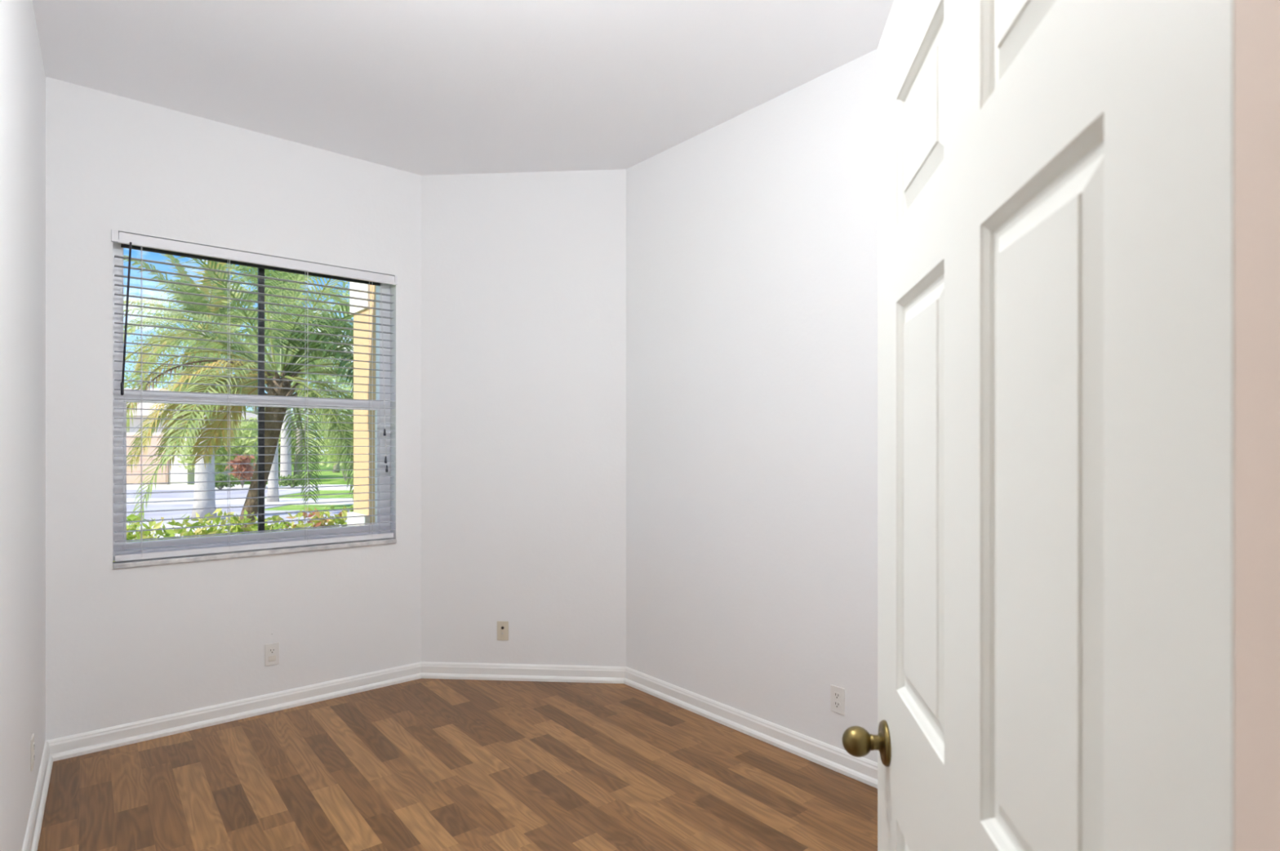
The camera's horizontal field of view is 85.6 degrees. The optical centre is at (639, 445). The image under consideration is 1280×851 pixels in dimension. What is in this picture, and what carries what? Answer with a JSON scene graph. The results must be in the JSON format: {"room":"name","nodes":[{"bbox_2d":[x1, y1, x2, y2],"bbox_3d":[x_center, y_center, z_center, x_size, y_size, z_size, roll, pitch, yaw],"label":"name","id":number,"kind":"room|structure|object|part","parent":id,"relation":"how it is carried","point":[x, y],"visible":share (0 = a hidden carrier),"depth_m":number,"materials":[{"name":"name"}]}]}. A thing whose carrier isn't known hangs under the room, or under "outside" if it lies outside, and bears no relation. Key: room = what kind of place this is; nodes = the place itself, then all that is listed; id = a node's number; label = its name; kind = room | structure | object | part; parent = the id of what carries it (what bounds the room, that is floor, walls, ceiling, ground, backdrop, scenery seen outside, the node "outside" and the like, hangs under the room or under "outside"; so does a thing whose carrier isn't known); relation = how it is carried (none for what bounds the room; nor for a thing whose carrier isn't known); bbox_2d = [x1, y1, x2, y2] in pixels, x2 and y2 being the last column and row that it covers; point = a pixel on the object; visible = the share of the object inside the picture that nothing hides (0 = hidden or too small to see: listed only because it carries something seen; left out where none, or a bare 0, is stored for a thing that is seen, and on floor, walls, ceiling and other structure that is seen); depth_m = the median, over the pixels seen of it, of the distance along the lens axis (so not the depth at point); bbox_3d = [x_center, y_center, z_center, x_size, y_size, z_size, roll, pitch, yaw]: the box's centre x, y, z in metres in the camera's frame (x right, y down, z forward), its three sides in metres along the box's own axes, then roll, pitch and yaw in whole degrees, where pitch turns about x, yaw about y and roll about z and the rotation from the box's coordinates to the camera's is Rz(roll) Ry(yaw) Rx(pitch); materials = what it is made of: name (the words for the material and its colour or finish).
{"room":"empty bedroom","nodes":[
{"label":"empty bedroom","id":0,"kind":"room"},
{"bbox_2d":[0,0,45,850],"bbox_3d":[-1.727,-0.045,1.760,0.197,3.190,3.576,0,0,-38],"label":"wall","id":1,"kind":"structure","parent":0,"point":[22,72],"depth_m":2.19,"materials":[{"name":"white paint"}]},
{"bbox_2d":[31,733,34,771],"bbox_3d":[-2.211,1.115,2.518,0.008,0.115,0.070,0,0,-38],"label":"wall outlet","id":2,"kind":"object","parent":1,"relation":"attached to","point":[33,734],"visible":1,"depth_m":2.50,"materials":[{"name":"white plastic"}]},
{"bbox_2d":[22,740,53,850],"bbox_3d":[-1.609,1.354,1.749,0.027,0.092,3.354,0,0,-38],"label":"baseboard","id":3,"kind":"structure","parent":1,"relation":"attached to","point":[31,840],"depth_m":2.60,"materials":[{"name":"white wood"}]},
{"bbox_2d":[45,76,421,740],"bbox_3d":[-2.090,-0.045,3.673,1.999,3.190,0.200,0,0,-40],"label":"wall","id":4,"kind":"structure","parent":0,"point":[126,645],"depth_m":3.42,"materials":[{"name":"white paint"}]},
{"bbox_2d":[46,661,421,760],"bbox_3d":[-1.975,1.354,3.621,1.727,0.092,0.027,0,0,-40],"label":"baseboard","id":5,"kind":"structure","parent":4,"relation":"attached to","point":[91,741],"depth_m":3.50,"materials":[{"name":"white wood"}]},
{"bbox_2d":[112,241,396,568],"bbox_3d":[-1.996,-0.217,3.710,1.334,1.580,0.165,0,0,-40],"label":"window","id":6,"kind":"structure","parent":4,"relation":"in","point":[117,248],"depth_m":3.68,"materials":[{"name":"white metal"}]},
{"bbox_3d":[-2.029,-0.242,3.733,1.223,0.060,0.037,0,0,-40],"label":"meeting rail","id":7,"kind":"part","parent":6,"relation":"part of","materials":[{"name":"white metal"}]},
{"bbox_3d":[-2.031,0.144,3.736,1.223,0.712,0.040,0,0,-40],"label":"sash","id":8,"kind":"part","parent":6,"relation":"part of","materials":[{"name":"white metal"}]},
{"bbox_2d":[111,229,397,561],"bbox_3d":[-1.961,-0.231,3.667,1.345,1.550,0.096,0,0,-40],"label":"window blind","id":9,"kind":"object","parent":6,"relation":"attached to","point":[131,239],"visible":1,"depth_m":3.57,"materials":[{"name":"white plastic"}]},
{"bbox_3d":[-2.390,-0.215,3.315,0.002,1.490,0.049,0,0,-40],"label":"ladder cord","id":10,"kind":"part","parent":9,"relation":"part of","materials":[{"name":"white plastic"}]},
{"bbox_3d":[-2.113,-0.215,3.552,0.002,1.490,0.049,0,0,-40],"label":"ladder cord","id":11,"kind":"part","parent":9,"relation":"part of","materials":[{"name":"white fabric"}]},
{"bbox_3d":[-1.976,0.529,3.686,1.319,0.030,0.048,0,0,-40],"label":"rail","id":12,"kind":"part","parent":9,"relation":"part of","materials":[{"name":"white plastic"}]},
{"bbox_3d":[-1.565,-0.215,4.019,0.002,1.490,0.049,0,0,-40],"label":"ladder cord","id":13,"kind":"part","parent":9,"relation":"part of","materials":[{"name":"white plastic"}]},
{"bbox_3d":[-1.498,-0.410,4.042,0.035,1.080,0.004,0,0,-32],"label":"pull cord","id":14,"kind":"part","parent":9,"relation":"part of","materials":[{"name":"white plastic"}]},
{"bbox_3d":[-1.972,0.561,3.682,1.334,0.023,0.090,0,0,-40],"label":"sill","id":15,"kind":"part","parent":6,"relation":"part of","materials":[{"name":"stone"}]},
{"bbox_2d":[264,641,279,666],"bbox_3d":[-1.946,1.102,3.657,0.070,0.115,0.010,0,0,-40],"label":"wall outlet","id":16,"kind":"object","parent":4,"relation":"attached to","point":[271,650],"visible":1,"depth_m":3.65,"materials":[{"name":"white plastic"}]},
{"bbox_2d":[268,647,275,653],"bbox_3d":[-1.945,1.083,3.656,0.034,0.027,0.002,0,0,-40],"label":"receptacle","id":17,"kind":"object","parent":16,"relation":"attached to","point":[271,650],"depth_m":3.66,"materials":[{"name":"grey plastic"}]},
{"bbox_2d":[346,281,375,525],"bbox_3d":[-1.614,-0.175,4.612,0.465,3.450,0.610,0,0,-40],"label":"column","id":18,"kind":"object","parent":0,"point":[361,435],"visible":0.11,"depth_m":4.53,"materials":[{"name":"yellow paint"}]},
{"bbox_3d":[-1.688,-1.395,4.710,0.450,1.010,0.345,0,0,-40],"label":"cornice","id":19,"kind":"part","parent":18,"relation":"part of","materials":[{"name":"white"}]},
{"bbox_2d":[37,678,877,850],"bbox_3d":[0.290,1.406,1.523,3.020,0.012,6.340,0,0,-40],"label":"floor","id":20,"kind":"structure","parent":0,"point":[420,764],"depth_m":2.88,"materials":[{"name":"brown wood"}]},
{"bbox_2d":[32,0,894,175],"bbox_3d":[-0.444,-1.765,0.712,5.450,0.250,6.860,0,0,-40],"label":"ceiling","id":21,"kind":"structure","parent":0,"point":[422,87],"depth_m":2.96,"materials":[{"name":"white paint"}]},
{"bbox_2d":[421,168,626,666],"bbox_3d":[-0.697,-0.045,4.245,1.415,3.190,0.200,0,0,4],"label":"wall","id":22,"kind":"structure","parent":0,"point":[523,274],"depth_m":4.14,"materials":[{"name":"white paint"}]},
{"bbox_2d":[497,621,508,639],"bbox_3d":[-0.824,1.110,4.150,0.070,0.115,0.010,0,0,4],"label":"outlet","id":23,"kind":"object","parent":22,"relation":"attached to","point":[502,626],"visible":1,"depth_m":4.15,"materials":[{"name":"beige plastic"}]},
{"bbox_2d":[421,661,626,683],"bbox_3d":[-0.706,1.354,4.132,1.250,0.092,0.027,0,0,4],"label":"baseboard","id":24,"kind":"structure","parent":22,"relation":"attached to","point":[429,669],"depth_m":4.13,"materials":[{"name":"white wood"}]},
{"bbox_2d":[626,48,877,762],"bbox_3d":[1.133,-0.045,2.831,0.200,3.190,3.673,0,0,-40],"label":"wall","id":25,"kind":"structure","parent":0,"point":[752,238],"depth_m":3.31,"materials":[{"name":"white paint"}]},
{"bbox_2d":[623,666,877,787],"bbox_3d":[1.009,1.354,2.801,0.027,0.092,3.390,0,0,-40],"label":"baseboard","id":26,"kind":"structure","parent":25,"relation":"attached to","point":[864,770],"depth_m":3.30,"materials":[{"name":"white wood"}]},
{"bbox_2d":[830,684,844,715],"bbox_3d":[0.856,1.100,2.995,0.008,0.115,0.070,0,0,-40],"label":"wall outlet","id":27,"kind":"object","parent":25,"relation":"attached to","point":[837,693],"visible":1,"depth_m":2.99,"materials":[{"name":"white plastic"}]},
{"bbox_2d":[833,700,840,707],"bbox_3d":[0.854,1.119,2.994,0.002,0.027,0.034,0,0,-40],"label":"receptacle","id":28,"kind":"object","parent":27,"relation":"attached to","point":[837,704],"depth_m":2.99,"materials":[{"name":"grey plastic"}]},
{"bbox_2d":[833,691,840,698],"bbox_3d":[0.854,1.081,2.994,0.002,0.027,0.034,0,0,-40],"label":"receptacle","id":29,"kind":"object","parent":27,"relation":"attached to","point":[837,695],"depth_m":2.99,"materials":[{"name":"grey plastic"}]},
{"bbox_2d":[1233,0,1279,850],"bbox_3d":[0.485,-0.045,0.239,0.447,3.190,0.115,0,0,4],"label":"wall","id":30,"kind":"structure","parent":0,"point":[1256,23],"depth_m":0.30,"materials":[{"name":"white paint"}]},
{"bbox_2d":[842,0,1233,850],"bbox_3d":[0.342,0.374,0.708,0.165,2.028,0.819,0,0,8],"label":"door","id":31,"kind":"structure","parent":30,"relation":"attached to","point":[1055,177],"depth_m":0.50,"materials":[{"name":"white wood"}]},
{"bbox_3d":[0.338,0.450,1.052,0.059,0.044,0.044,0,0,8],"label":"knob","id":32,"kind":"part","parent":31,"relation":"part of","materials":[{"name":"gold metal"}]},
{"bbox_3d":[0.365,-0.402,0.865,0.031,0.159,0.210,0,0,8],"label":"panel","id":33,"kind":"part","parent":31,"relation":"part of","materials":[{"name":"white wood"}]},
{"bbox_3d":[0.365,0.071,0.865,0.031,0.527,0.210,0,0,8],"label":"panel","id":34,"kind":"part","parent":31,"relation":"part of","materials":[{"name":"white wood"}]},
{"bbox_3d":[0.316,-0.402,0.528,0.031,0.159,0.196,0,0,8],"label":"panel","id":35,"kind":"part","parent":31,"relation":"part of","materials":[{"name":"white wood"}]},
{"bbox_3d":[0.316,0.071,0.528,0.031,0.527,0.196,0,0,8],"label":"panel","id":36,"kind":"part","parent":31,"relation":"part of","materials":[{"name":"white wood"}]},
{"label":"outside","id":37,"kind":"structure","parent":0,"visible":0},
{"bbox_2d":[126,489,316,497],"bbox_3d":[-17.599,1.542,22.199,12.800,0.015,4.000,0,0,0],"label":"driveway","id":38,"kind":"structure","parent":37,"point":[233,493],"depth_m":22.21,"materials":[{"name":"concrete"}]},
{"bbox_2d":[214,473,239,489],"bbox_3d":[-14.585,1.255,24.004,1.242,0.605,1.202,0,0,0],"label":"hedge","id":39,"kind":"object","parent":38,"relation":"on","point":[220,485],"visible":0.61,"depth_m":23.89,"materials":[{"name":"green plant"}]},
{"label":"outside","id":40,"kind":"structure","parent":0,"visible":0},
{"bbox_2d":[126,503,288,510],"bbox_3d":[-16.599,1.542,17.349,14.800,0.015,1.700,0,0,0],"label":"apron","id":41,"kind":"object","parent":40,"point":[129,506],"visible":0.33,"depth_m":17.45,"materials":[{"name":"concrete"}]},
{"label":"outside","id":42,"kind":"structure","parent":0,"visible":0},
{"bbox_2d":[126,484,353,489],"bbox_3d":[-15.499,1.540,25.799,20.999,0.020,3.200,0,0,0],"label":"forecourt","id":43,"kind":"structure","parent":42,"point":[130,486],"depth_m":25.65,"materials":[{"name":"concrete"}]},
{"bbox_2d":[223,452,255,488],"bbox_3d":[-14.429,0.888,24.957,1.026,1.329,0.942,0,0,-40],"label":"shrub","id":44,"kind":"object","parent":43,"relation":"on","point":[241,467],"visible":0.72,"depth_m":24.90,"materials":[{"name":"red plant"}]},
{"bbox_2d":[214,263,353,484],"bbox_3d":[-13.734,-3.420,27.329,5.859,9.952,6.141,0,0,-40],"label":"palm tree","id":45,"kind":"object","parent":43,"relation":"on","point":[283,458],"visible":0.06,"depth_m":26.88,"materials":[{"name":"green plant"}]},
{"bbox_2d":[278,473,310,487],"bbox_3d":[-12.576,1.275,25.005,1.212,0.564,1.190,0,0,-40],"label":"hedge","id":46,"kind":"object","parent":43,"relation":"on","point":[291,483],"visible":0.68,"depth_m":24.82,"materials":[{"name":"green plant"}]},
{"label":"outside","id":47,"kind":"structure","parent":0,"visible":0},
{"bbox_2d":[139,453,353,541],"bbox_3d":[-19.999,1.700,59.998,255.984,0.300,251.544,0,0,-40],"label":"ground","id":48,"kind":"structure","parent":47,"point":[328,473],"depth_m":23.64,"materials":[{"name":"green plant"}]},
{"bbox_2d":[124,315,222,391],"bbox_3d":[-30.820,-3.398,44.088,7.191,9.919,8.904,0,0,17],"label":"shade tree","id":49,"kind":"object","parent":48,"relation":"on","point":[162,329],"visible":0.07,"depth_m":43.00,"materials":[{"name":"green plant"}]},
{"bbox_2d":[124,322,247,411],"bbox_3d":[-36.769,-4.271,56.410,10.958,11.665,11.080,0,0,-40],"label":"shade tree","id":50,"kind":"object","parent":48,"relation":"on","point":[153,322],"visible":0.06,"depth_m":54.86,"materials":[{"name":"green plant"}]},
{"bbox_2d":[124,388,257,484],"bbox_3d":[-22.399,-0.500,30.649,9.400,4.100,6.900,0,0,0],"label":"house","id":51,"kind":"structure","parent":48,"relation":"on","point":[182,477],"depth_m":27.78,"materials":[{"name":"beige paint"}]},
{"bbox_2d":[133,292,279,414],"bbox_3d":[-25.628,-3.708,41.651,7.548,10.539,7.298,0,0,31],"label":"shade tree","id":52,"kind":"object","parent":48,"relation":"on","point":[162,301],"visible":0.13,"depth_m":40.38,"materials":[{"name":"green plant"}]},
{"bbox_2d":[174,430,240,473],"bbox_3d":[-17.175,0.410,27.476,2.281,2.288,2.308,0,0,-40],"label":"bush","id":53,"kind":"object","parent":48,"relation":"on","point":[218,459],"visible":0.15,"depth_m":27.23,"materials":[{"name":"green plant"}]},
{"bbox_2d":[173,270,270,413],"bbox_3d":[-24.729,-4.350,42.131,7.462,11.821,7.454,0,0,-40],"label":"shade tree","id":54,"kind":"object","parent":48,"relation":"on","point":[255,408],"visible":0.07,"depth_m":41.55,"materials":[{"name":"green plant"}]},
{"bbox_2d":[216,415,279,481],"bbox_3d":[-16.397,0.119,28.509,2.783,2.868,2.623,0,0,-40],"label":"bush","id":55,"kind":"object","parent":48,"relation":"on","point":[251,424],"visible":0.43,"depth_m":28.11,"materials":[{"name":"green plant"}]},
{"bbox_2d":[204,267,352,426],"bbox_3d":[-26.989,-5.593,53.279,11.812,14.307,10.875,0,0,-22],"label":"shade tree","id":56,"kind":"object","parent":48,"relation":"on","point":[237,268],"visible":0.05,"depth_m":53.21,"materials":[{"name":"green plant"}]},
{"bbox_2d":[254,422,304,476],"bbox_3d":[-16.672,0.158,32.011,2.182,2.790,2.106,0,0,-40],"label":"bush","id":57,"kind":"object","parent":48,"relation":"on","point":[279,439],"visible":0.09,"depth_m":31.87,"materials":[{"name":"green plant"}]},
{"bbox_2d":[251,280,353,475],"bbox_3d":[-14.069,-2.663,30.409,5.345,8.448,7.358,0,0,-40],"label":"shade tree","id":58,"kind":"object","parent":48,"relation":"on","point":[329,379],"visible":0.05,"depth_m":29.38,"materials":[{"name":"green plant"}]},
{"bbox_2d":[280,413,336,476],"bbox_3d":[-15.727,0.031,32.941,3.252,3.045,3.010,0,0,-40],"label":"bush","id":59,"kind":"object","parent":48,"relation":"on","point":[308,433],"visible":0.23,"depth_m":32.71,"materials":[{"name":"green plant"}]},
{"bbox_2d":[264,330,353,472],"bbox_3d":[-17.383,-2.742,40.175,8.193,8.616,6.860,0,0,-40],"label":"shade tree","id":60,"kind":"object","parent":48,"relation":"on","point":[336,466],"visible":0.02,"depth_m":39.65,"materials":[{"name":"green plant"}]},
{"bbox_2d":[301,360,353,468],"bbox_3d":[-19.740,-2.897,47.871,7.838,8.949,10.253,0,0,-1],"label":"shade tree","id":61,"kind":"object","parent":48,"relation":"on","point":[333,360],"visible":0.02,"depth_m":46.28,"materials":[{"name":"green plant"}]},
{"bbox_2d":[306,416,353,481],"bbox_3d":[-12.769,0.121,29.996,3.016,2.865,2.773,0,0,-40],"label":"bush","id":62,"kind":"object","parent":48,"relation":"on","point":[332,457],"visible":0.21,"depth_m":29.55,"materials":[{"name":"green plant"}]},
{"bbox_3d":[-4.000,1.540,6.950,10.656,0.020,10.068,0,0,-40],"label":"planting bed","id":63,"kind":"object","parent":48,"relation":"on","visible":0},
{"bbox_2d":[112,507,165,561],"bbox_3d":[-3.403,0.979,4.647,0.572,1.106,0.554,0,0,23],"label":"shrub","id":64,"kind":"object","parent":63,"relation":"on","point":[130,535],"visible":0.02,"depth_m":4.68,"materials":[{"name":"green plant"}]},
{"bbox_2d":[152,511,225,539],"bbox_3d":[-3.135,0.998,4.829,0.603,1.069,0.586,0,0,-40],"label":"shrub","id":65,"kind":"object","parent":63,"relation":"on","point":[212,530],"visible":0.1,"depth_m":4.77,"materials":[{"name":"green plant"}]},
{"bbox_2d":[199,506,265,535],"bbox_3d":[-3.033,0.993,5.113,0.612,1.078,0.582,0,0,-40],"label":"shrub","id":66,"kind":"object","parent":63,"relation":"on","point":[233,519],"visible":0.04,"depth_m":5.10,"materials":[{"name":"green plant"}]},
{"bbox_2d":[123,254,353,533],"bbox_3d":[-3.262,-0.463,6.355,3.300,4.038,3.630,0,0,-40],"label":"palm tree","id":67,"kind":"object","parent":63,"relation":"on","point":[237,364],"visible":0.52,"depth_m":6.32,"materials":[{"name":"green plant"}]},
{"bbox_2d":[245,509,312,533],"bbox_3d":[-2.721,1.010,5.225,0.612,1.044,0.581,0,0,-40],"label":"shrub","id":68,"kind":"object","parent":63,"relation":"on","point":[274,517],"visible":0.05,"depth_m":5.16,"materials":[{"name":"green plant"}]},
{"bbox_2d":[280,505,348,528],"bbox_3d":[-2.585,0.998,5.494,0.596,1.068,0.578,0,0,-40],"label":"shrub","id":69,"kind":"object","parent":63,"relation":"on","point":[318,514],"visible":0.08,"depth_m":5.46,"materials":[{"name":"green plant"}]},
{"bbox_2d":[324,504,353,527],"bbox_3d":[-2.318,0.995,5.636,0.588,1.075,0.582,0,0,-40],"label":"shrub","id":70,"kind":"object","parent":63,"relation":"on","point":[342,521],"visible":0.02,"depth_m":5.54,"materials":[{"name":"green plant"}]},
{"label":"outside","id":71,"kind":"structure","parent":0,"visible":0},
{"bbox_2d":[126,510,353,524],"bbox_3d":[-10.000,1.544,14.899,99.997,0.012,3.200,0,0,0],"label":"road","id":72,"kind":"structure","parent":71,"point":[175,513],"depth_m":15.41,"materials":[{"name":"grey asphalt"}]},
{"bbox_2d":[123,253,306,520],"bbox_3d":[-9.001,-1.390,14.380,3.813,5.891,3.588,0,0,35],"label":"palm tree","id":73,"kind":"object","parent":72,"relation":"on","point":[183,297],"visible":0.43,"depth_m":14.23,"materials":[{"name":"green plant"}]},
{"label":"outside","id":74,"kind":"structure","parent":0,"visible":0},
{"bbox_2d":[127,523,341,539],"bbox_3d":[-5.000,1.540,12.550,70.034,0.020,2.100,0,0,-1],"label":"sidewalk","id":75,"kind":"structure","parent":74,"point":[167,526],"depth_m":13.02,"materials":[{"name":"concrete"}]},
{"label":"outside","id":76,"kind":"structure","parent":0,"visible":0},
{"bbox_2d":[126,497,353,504],"bbox_3d":[-10.000,1.540,19.199,99.996,0.020,2.001,0,0,0],"label":"sidewalk","id":77,"kind":"structure","parent":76,"point":[282,500],"depth_m":19.19,"materials":[{"name":"concrete"}]},
{"bbox_2d":[191,264,350,502],"bbox_3d":[-9.988,-2.405,19.205,4.612,7.917,4.722,0,0,-40],"label":"palm tree","id":78,"kind":"object","parent":77,"relation":"on","point":[273,475],"visible":0.21,"depth_m":18.90,"materials":[{"name":"green plant"}]}
]}

